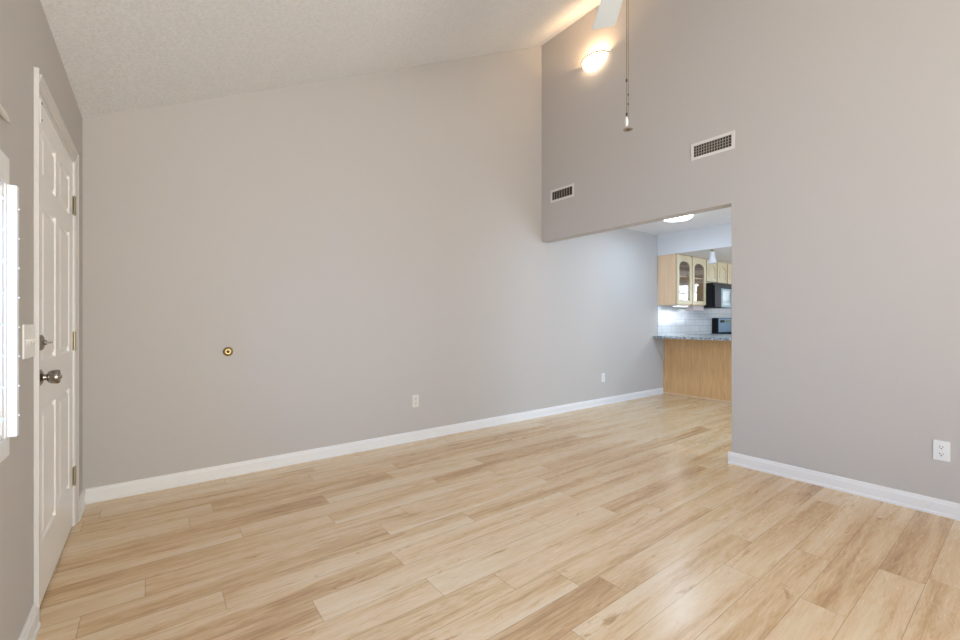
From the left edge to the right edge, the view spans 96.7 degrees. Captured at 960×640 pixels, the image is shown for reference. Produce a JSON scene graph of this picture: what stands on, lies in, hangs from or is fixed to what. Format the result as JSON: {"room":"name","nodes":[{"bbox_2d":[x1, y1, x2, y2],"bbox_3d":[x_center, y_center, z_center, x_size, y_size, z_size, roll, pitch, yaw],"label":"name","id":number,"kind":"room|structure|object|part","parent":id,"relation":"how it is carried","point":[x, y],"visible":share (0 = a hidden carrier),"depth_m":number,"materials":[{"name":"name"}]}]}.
{"room":"empty living room","nodes":[
{"label":"empty living room","id":0,"kind":"room"},
{"bbox_2d":[0,0,81,639],"bbox_3d":[-0.628,-0.060,0.138,0.120,2.380,6.420,0,0,-37],"label":"wall","id":1,"kind":"structure","parent":0,"point":[27,41],"depth_m":1.43,"materials":[{"name":"grey paint"}]},
{"bbox_2d":[0,149,9,462],"bbox_3d":[-1.171,-0.043,0.856,0.126,0.895,1.002,0,0,-37],"label":"window","id":2,"kind":"structure","parent":1,"relation":"in","point":[4,160],"depth_m":1.26,"materials":[{"name":"white paint"}]},
{"bbox_2d":[0,184,19,436],"bbox_3d":[-1.131,-0.030,0.886,0.079,0.750,0.976,0,0,-37],"label":"window shutter","id":3,"kind":"object","parent":2,"relation":"attached to","point":[13,209],"visible":1,"depth_m":1.27,"materials":[{"name":"white wood"}]},
{"bbox_3d":[-1.400,-0.030,1.280,0.022,0.750,0.024,0,0,-37],"label":"shutter post","id":4,"kind":"part","parent":3,"relation":"part of","materials":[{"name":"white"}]},
{"bbox_2d":[0,104,10,123],"bbox_3d":[-1.054,-0.595,0.812,0.017,0.017,1.200,0,0,-37],"label":"curtain rod","id":5,"kind":"object","parent":1,"relation":"attached to","point":[3,113],"visible":1,"depth_m":1.22,"materials":[{"name":"beige metal"}]},
{"bbox_2d":[22,324,35,359],"bbox_3d":[-1.583,0.071,1.502,0.012,0.118,0.164,0,0,-37],"label":"light switch","id":6,"kind":"object","parent":1,"relation":"attached to","point":[28,330],"visible":1,"depth_m":1.49,"materials":[{"name":"white paint"}]},
{"bbox_2d":[18,489,85,639],"bbox_3d":[-0.573,1.084,0.180,0.019,0.092,6.180,0,0,-37],"label":"baseboard","id":7,"kind":"structure","parent":1,"relation":"attached to","point":[30,630],"depth_m":1.52,"materials":[{"name":"white paint"}]},
{"bbox_2d":[33,67,78,621],"bbox_3d":[-1.954,0.097,1.992,0.015,2.067,1.046,0,0,-37],"label":"trim","id":8,"kind":"structure","parent":1,"relation":"attached to","point":[40,87],"depth_m":1.58,"materials":[{"name":"white paint"}]},
{"bbox_2d":[40,95,75,603],"bbox_3d":[-1.984,0.124,1.969,0.180,2.012,0.936,0,0,-37],"label":"door","id":9,"kind":"structure","parent":1,"relation":"in","point":[57,198],"depth_m":1.94,"materials":[{"name":"white paint"}]},
{"bbox_2d":[40,98,41,124],"bbox_3d":[-1.697,-0.807,1.646,0.013,0.095,0.025,0,0,-37],"label":"sensor","id":10,"kind":"object","parent":9,"relation":"attached to","point":[40,98],"visible":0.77,"depth_m":1.64,"materials":[{"name":"white plastic"}]},
{"bbox_3d":[-1.702,0.222,1.695,0.064,0.064,0.064,0,0,-37],"label":"knob","id":11,"kind":"part","parent":9,"relation":"part of","materials":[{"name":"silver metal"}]},
{"bbox_2d":[40,0,600,117],"bbox_3d":[1.010,-2.313,1.384,4.236,2.246,6.420,0,0,-37],"label":"ceiling","id":12,"kind":"structure","parent":0,"point":[117,56],"depth_m":2.66,"materials":[{"name":"white paint"}]},
{"bbox_2d":[592,0,632,131],"bbox_3d":[0.651,-1.556,1.837,0.974,1.452,0.956,0,0,-37],"label":"ceiling fan","id":13,"kind":"object","parent":12,"relation":"hanging from","point":[608,11],"visible":1,"depth_m":2.20,"materials":[{"name":"white"}]},
{"bbox_3d":[0.668,-1.620,2.183,0.127,0.024,0.347,0,0,4],"label":"blade","id":14,"kind":"part","parent":13,"relation":"part of","materials":[{"name":"white"}]},
{"bbox_3d":[0.639,-1.206,1.861,0.004,0.632,0.004,0,0,-37],"label":"pull chain","id":15,"kind":"part","parent":13,"relation":"part of","materials":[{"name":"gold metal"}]},
{"bbox_3d":[0.645,-0.835,1.861,0.040,0.002,0.040,0,0,-37],"label":"disc pull","id":16,"kind":"part","parent":13,"relation":"part of","materials":[{"name":"gold metal"}]},
{"bbox_3d":[0.646,-1.189,1.861,0.004,0.667,0.004,0,0,-37],"label":"pull chain","id":17,"kind":"part","parent":13,"relation":"part of","materials":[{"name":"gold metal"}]},
{"bbox_2d":[82,46,687,490],"bbox_3d":[1.433,-1.073,5.665,9.856,4.406,0.120,0,0,-37],"label":"wall","id":18,"kind":"structure","parent":0,"point":[361,245],"depth_m":3.57,"materials":[{"name":"grey paint"}]},
{"bbox_2d":[223,347,232,355],"bbox_3d":[-1.826,0.222,3.096,0.066,0.066,0.021,0,0,-37],"label":"door stop","id":19,"kind":"object","parent":18,"relation":"attached to","point":[227,351],"visible":1,"depth_m":3.09,"materials":[{"name":"gold metal"}]},
{"bbox_2d":[85,387,663,503],"bbox_3d":[0.212,1.084,4.648,6.652,0.092,0.019,0,0,-37],"label":"baseboard","id":20,"kind":"structure","parent":18,"relation":"attached to","point":[146,485],"depth_m":3.46,"materials":[{"name":"white paint"}]},
{"bbox_2d":[412,395,418,407],"bbox_3d":[-0.608,0.756,4.030,0.070,0.117,0.009,0,0,-37],"label":"wall outlet","id":21,"kind":"object","parent":18,"relation":"attached to","point":[415,398],"visible":1,"depth_m":4.03,"materials":[{"name":"beige plastic"}]},
{"bbox_2d":[601,373,604,381],"bbox_3d":[1.662,0.763,5.758,0.070,0.117,0.009,0,0,-37],"label":"wall outlet","id":22,"kind":"object","parent":18,"relation":"attached to","point":[602,374],"visible":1,"depth_m":5.75,"materials":[{"name":"white plastic"}]},
{"bbox_2d":[654,338,663,360],"bbox_3d":[2.760,0.447,6.592,0.278,0.367,0.011,0,0,-37],"label":"bracket","id":23,"kind":"object","parent":18,"relation":"attached to","point":[659,342],"visible":0.86,"depth_m":6.61,"materials":[{"name":"grey paint"}]},
{"bbox_2d":[658,254,705,305],"bbox_3d":[3.193,-0.624,6.727,0.910,0.758,0.304,0,0,-37],"label":"upper cabinet","id":24,"kind":"object","parent":18,"relation":"attached to","point":[676,272],"visible":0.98,"depth_m":6.55,"materials":[{"name":"brown wood"}]},
{"bbox_2d":[671,305,688,306],"bbox_3d":[3.082,-0.232,6.568,0.380,0.024,0.080,0,0,-37],"label":"light","id":25,"kind":"object","parent":24,"relation":"attached to","point":[671,305],"visible":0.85,"depth_m":6.50,"materials":[{"name":"white plastic"}]},
{"bbox_3d":[3.098,-0.623,6.476,0.430,0.731,0.019,0,0,-37],"label":"door","id":26,"kind":"part","parent":24,"relation":"part of","materials":[{"name":"beige wood"}]},
{"bbox_2d":[681,289,688,300],"bbox_3d":[3.270,-0.384,6.799,0.118,0.240,0.118,0,0,-37],"label":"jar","id":27,"kind":"object","parent":24,"relation":"in","point":[685,292],"visible":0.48,"depth_m":6.75,"materials":[{"name":"white"}]},
{"bbox_2d":[679,265,701,270],"bbox_3d":[3.183,-0.840,6.740,0.872,0.010,0.258,0,0,-37],"label":"shelf","id":28,"kind":"object","parent":24,"relation":"attached to","point":[681,268],"depth_m":6.81,"materials":[{"name":"beige wood"}]},
{"bbox_2d":[679,276,702,280],"bbox_3d":[3.183,-0.677,6.740,0.872,0.015,0.258,0,0,-37],"label":"shelf","id":29,"kind":"object","parent":24,"relation":"attached to","point":[681,278],"depth_m":6.89,"materials":[{"name":"brown wood"}]},
{"bbox_2d":[686,305,703,310],"bbox_3d":[3.448,-0.203,6.847,0.340,0.082,0.120,0,0,-37],"label":"radio","id":30,"kind":"object","parent":24,"relation":"attached to","point":[692,307],"visible":0.9,"depth_m":6.76,"materials":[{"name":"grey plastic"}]},
{"bbox_3d":[3.461,-0.623,6.752,0.430,0.731,0.019,0,0,-37],"label":"door","id":31,"kind":"part","parent":24,"relation":"part of","materials":[{"name":"beige wood"}]},
{"bbox_2d":[657,284,731,335],"bbox_3d":[4.061,-0.172,7.585,3.330,0.795,0.008,0,0,-37],"label":"backsplash","id":32,"kind":"structure","parent":18,"relation":"attached to","point":[670,319],"depth_m":7.06,"materials":[{"name":"white tile"}]},
{"bbox_2d":[705,259,726,283],"bbox_3d":[3.859,-0.809,7.234,0.760,0.388,0.304,0,0,-37],"label":"upper cabinet","id":33,"kind":"object","parent":18,"relation":"attached to","point":[717,272],"visible":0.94,"depth_m":7.10,"materials":[{"name":"beige wood"}]},
{"bbox_3d":[3.794,-0.817,7.005,0.336,0.343,0.019,0,0,-37],"label":"door","id":34,"kind":"part","parent":33,"relation":"part of","materials":[{"name":"beige wood"}]},
{"bbox_3d":[3.793,-0.801,7.007,0.246,0.223,0.003,0,0,-37],"label":"raised panel","id":35,"kind":"part","parent":33,"relation":"part of","materials":[{"name":"beige wood"}]},
{"bbox_2d":[704,283,731,308],"bbox_3d":[3.913,-0.416,7.163,0.756,0.392,0.481,0,0,-37],"label":"microwave","id":36,"kind":"object","parent":33,"relation":"attached to","point":[718,295],"visible":0.42,"depth_m":6.88,"materials":[{"name":"black metal"}]},
{"bbox_3d":[4.059,-0.376,7.046,0.404,0.308,0.031,0,0,-37],"label":"door","id":37,"kind":"part","parent":36,"relation":"part of","materials":[{"name":"silver metal"}]},
{"bbox_3d":[4.097,-0.817,7.236,0.336,0.343,0.019,0,0,-37],"label":"door","id":38,"kind":"part","parent":33,"relation":"part of","materials":[{"name":"beige wood"}]},
{"bbox_2d":[726,263,731,284],"bbox_3d":[4.476,-0.809,7.703,0.786,0.388,0.304,0,0,-37],"label":"upper cabinet","id":39,"kind":"object","parent":18,"relation":"attached to","point":[729,266],"visible":0.22,"depth_m":7.41,"materials":[{"name":"beige wood"}]},
{"bbox_2d":[36,393,959,639],"bbox_3d":[3.341,1.190,3.159,10.096,0.120,6.420,0,0,-37],"label":"floor","id":40,"kind":"structure","parent":0,"point":[629,519],"depth_m":2.13,"materials":[{"name":"brown wood"}]},
{"bbox_2d":[663,339,731,402],"bbox_3d":[3.672,0.696,6.112,0.612,0.867,1.879,0,0,-37],"label":"base cabinet","id":41,"kind":"object","parent":40,"relation":"on","point":[702,369],"visible":0.52,"depth_m":6.24,"materials":[{"name":"brown wood"}]},
{"bbox_2d":[653,335,731,340],"bbox_3d":[3.585,0.243,6.014,0.950,0.035,1.929,0,0,-37],"label":"countertop","id":42,"kind":"structure","parent":41,"relation":"on","point":[693,337],"depth_m":6.22,"materials":[{"name":"grey stone"}]},
{"bbox_2d":[688,334,731,335],"bbox_3d":[3.938,0.677,7.106,0.925,0.903,0.619,0,0,-37],"label":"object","id":43,"kind":"object","parent":40,"relation":"on","point":[688,334],"visible":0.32,"depth_m":7.15,"materials":[{"name":"beige"}]},
{"bbox_2d":[712,318,731,333],"bbox_3d":[4.638,0.537,7.627,0.760,1.184,0.621,0,0,-37],"label":"range","id":44,"kind":"object","parent":40,"relation":"on","point":[719,325],"visible":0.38,"depth_m":7.63,"materials":[{"name":"silver metal"}]},
{"bbox_3d":[4.521,0.077,7.790,0.730,0.245,0.008,0,0,-37],"label":"control panel","id":45,"kind":"part","parent":44,"relation":"part of","materials":[{"name":"blue metal"}]},
{"bbox_2d":[627,207,731,234],"bbox_3d":[3.317,-1.380,3.832,2.400,0.120,5.080,0,0,-37],"label":"ceiling","id":46,"kind":"structure","parent":0,"point":[720,216],"depth_m":5.78,"materials":[{"name":"white paint"}]},
{"bbox_2d":[664,214,693,221],"bbox_3d":[2.454,-1.286,5.311,0.376,0.068,0.376,0,0,-37],"label":"flush ceiling light","id":47,"kind":"object","parent":46,"relation":"attached to","point":[683,218],"visible":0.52,"depth_m":5.27,"materials":[{"name":"white glass"}]},
{"bbox_2d":[657,223,731,263],"bbox_3d":[5.601,-1.222,5.570,3.340,0.435,5.080,0,0,-37],"label":"wall","id":48,"kind":"structure","parent":0,"point":[698,242],"depth_m":6.17,"materials":[{"name":"white paint"}]},
{"bbox_2d":[708,249,716,263],"bbox_3d":[3.269,-0.909,6.007,0.119,0.192,0.119,0,0,-37],"label":"pendant light","id":49,"kind":"object","parent":48,"relation":"hanging from","point":[712,260],"visible":1,"depth_m":5.98,"materials":[{"name":"white glass"}]},
{"bbox_2d":[542,0,959,503],"bbox_3d":[2.647,-1.063,2.631,0.120,4.386,6.180,0,0,-37],"label":"wall","id":50,"kind":"structure","parent":0,"point":[840,180],"depth_m":2.99,"materials":[{"name":"grey paint"}]},
{"bbox_2d":[550,183,573,202],"bbox_3d":[0.920,-1.433,4.795,0.008,0.144,0.348,0,0,-37],"label":"air vent","id":51,"kind":"object","parent":50,"relation":"in","point":[567,191],"visible":1,"depth_m":4.79,"materials":[{"name":"silver metal"}]},
{"bbox_2d":[581,50,608,71],"bbox_3d":[1.151,-2.660,4.395,0.124,0.120,0.327,0,0,-37],"label":"fan light","id":52,"kind":"object","parent":50,"relation":"attached to","point":[592,61],"visible":1,"depth_m":4.36,"materials":[{"name":"white glass"}]},
{"bbox_2d":[691,130,734,160],"bbox_3d":[1.903,-1.433,3.503,0.008,0.144,0.348,0,0,-37],"label":"air vent","id":53,"kind":"object","parent":50,"relation":"in","point":[726,141],"visible":1,"depth_m":3.49,"materials":[{"name":"silver metal"}]},
{"bbox_2d":[728,451,959,520],"bbox_3d":[3.273,1.084,1.805,0.153,0.092,4.108,0,0,-37],"label":"baseboard","id":54,"kind":"structure","parent":50,"relation":"attached to","point":[931,505],"depth_m":2.79,"materials":[{"name":"white paint"}]},
{"bbox_2d":[933,439,949,461],"bbox_3d":[2.681,0.754,2.480,0.009,0.117,0.070,0,0,-37],"label":"wall outlet","id":55,"kind":"object","parent":50,"relation":"attached to","point":[941,449],"visible":1,"depth_m":2.48,"materials":[{"name":"white plastic"}]},
{"bbox_2d":[937,445,945,449],"bbox_3d":[2.679,0.734,2.479,0.003,0.025,0.034,0,0,-37],"label":"receptacle","id":56,"kind":"object","parent":55,"relation":"attached to","point":[939,447],"depth_m":2.48,"materials":[{"name":"grey plastic"}]},
{"bbox_2d":[937,452,945,456],"bbox_3d":[2.679,0.774,2.479,0.003,0.025,0.034,0,0,-37],"label":"receptacle","id":57,"kind":"object","parent":55,"relation":"attached to","point":[939,454],"depth_m":2.48,"materials":[{"name":"grey plastic"}]}
]}

